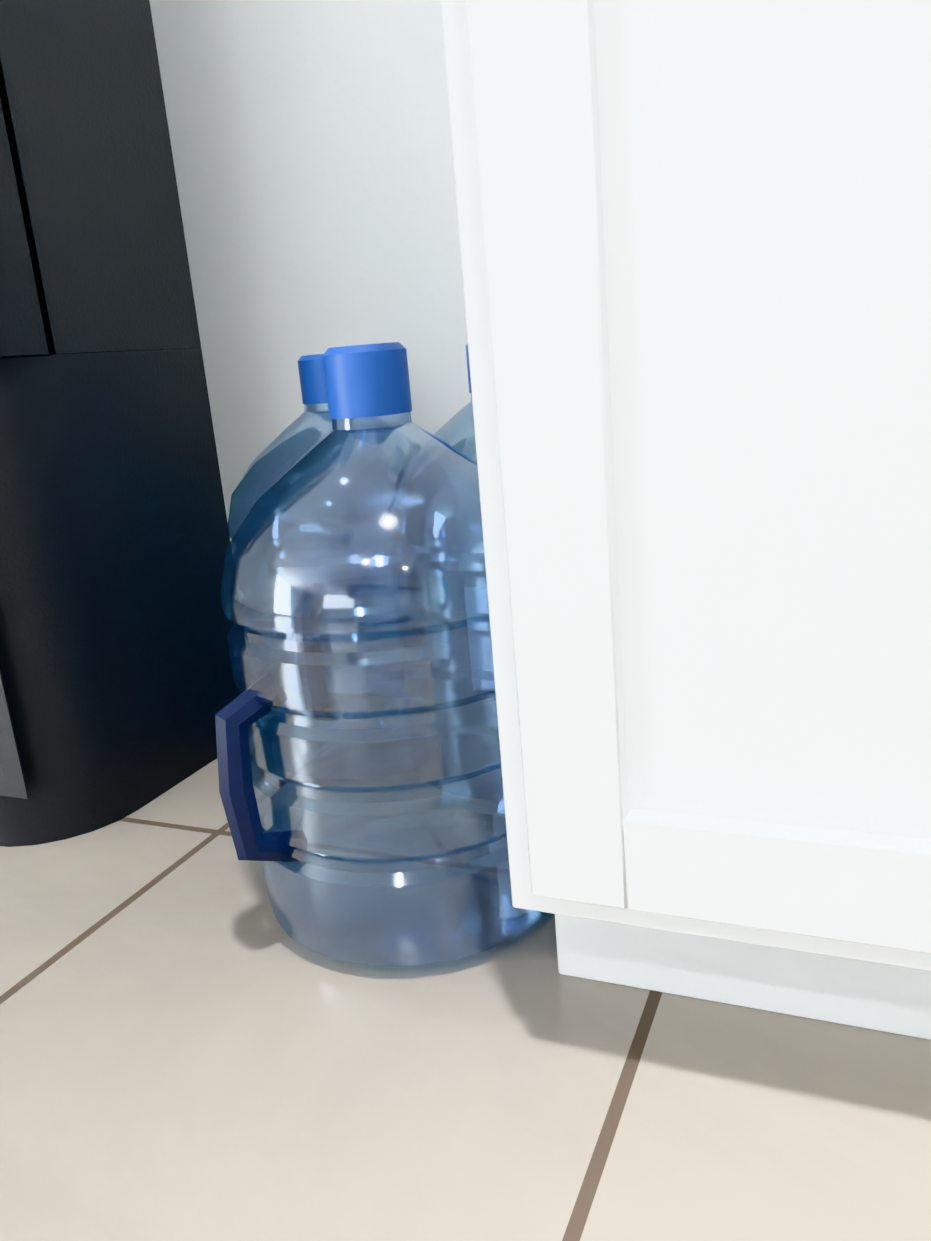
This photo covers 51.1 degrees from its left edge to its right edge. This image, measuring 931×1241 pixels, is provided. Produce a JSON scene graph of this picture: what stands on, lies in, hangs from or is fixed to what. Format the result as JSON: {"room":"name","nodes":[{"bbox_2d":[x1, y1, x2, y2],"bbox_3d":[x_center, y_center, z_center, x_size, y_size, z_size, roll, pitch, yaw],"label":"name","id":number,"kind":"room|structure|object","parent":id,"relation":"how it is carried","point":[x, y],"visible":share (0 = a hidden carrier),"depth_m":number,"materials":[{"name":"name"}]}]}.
{"room":"kitchen","nodes":[
{"label":"kitchen","id":0,"kind":"room"},
{"bbox_2d":[150,0,485,623],"bbox_3d":[0.025,-1.082,0.973,9.140,2.440,0.120,2,17,23],"label":"wall","id":1,"kind":"structure","parent":0,"point":[311,144],"depth_m":1.18,"materials":[{"name":"paint"}]},
{"bbox_2d":[266,619,495,703],"bbox_3d":[-1.857,0.001,2.053,4.595,0.102,0.013,2,17,23],"label":"baseboard","id":2,"kind":"structure","parent":1,"relation":"attached to","point":[362,652],"depth_m":1.31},
{"bbox_2d":[0,690,930,1240],"bbox_3d":[0.114,1.300,-2.995,12.700,0.060,8.520,2,17,23],"label":"floor","id":3,"kind":"structure","parent":0,"point":[198,1042],"depth_m":0.61,"materials":[{"name":"tile"}]},
{"bbox_2d":[0,0,241,846],"bbox_3d":[-0.515,-0.300,1.014,0.315,1.005,0.342,2,17,23],"label":"water cooler","id":4,"kind":"object","parent":3,"relation":"on","point":[119,690],"visible":0.92,"depth_m":0.97,"materials":[{"name":"black plastic"}]},
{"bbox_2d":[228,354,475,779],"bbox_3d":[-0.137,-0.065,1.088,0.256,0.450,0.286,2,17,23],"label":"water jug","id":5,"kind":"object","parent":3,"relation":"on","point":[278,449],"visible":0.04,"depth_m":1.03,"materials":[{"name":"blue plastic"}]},
{"bbox_2d":[215,342,546,966],"bbox_3d":[-0.059,0.016,0.766,0.255,0.450,0.268,2,17,23],"label":"water jug","id":6,"kind":"object","parent":3,"relation":"on","point":[441,915],"visible":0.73,"depth_m":0.71,"materials":[{"name":"blue plastic"}]},
{"bbox_2d":[385,344,503,801],"bbox_3d":[0.055,-0.060,1.011,0.268,0.450,0.258,2,17,23],"label":"water jug","id":7,"kind":"object","parent":3,"relation":"on","point":[456,430],"visible":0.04,"depth_m":0.95,"materials":[{"name":"blue plastic"}]},
{"bbox_2d":[440,0,930,1039],"bbox_3d":[0.510,-0.274,0.569,0.919,1.020,0.659,2,17,23],"label":"base cabinet","id":8,"kind":"object","parent":3,"relation":"on","point":[696,252],"visible":1,"depth_m":0.48,"materials":[{"name":"wood"}]}
]}

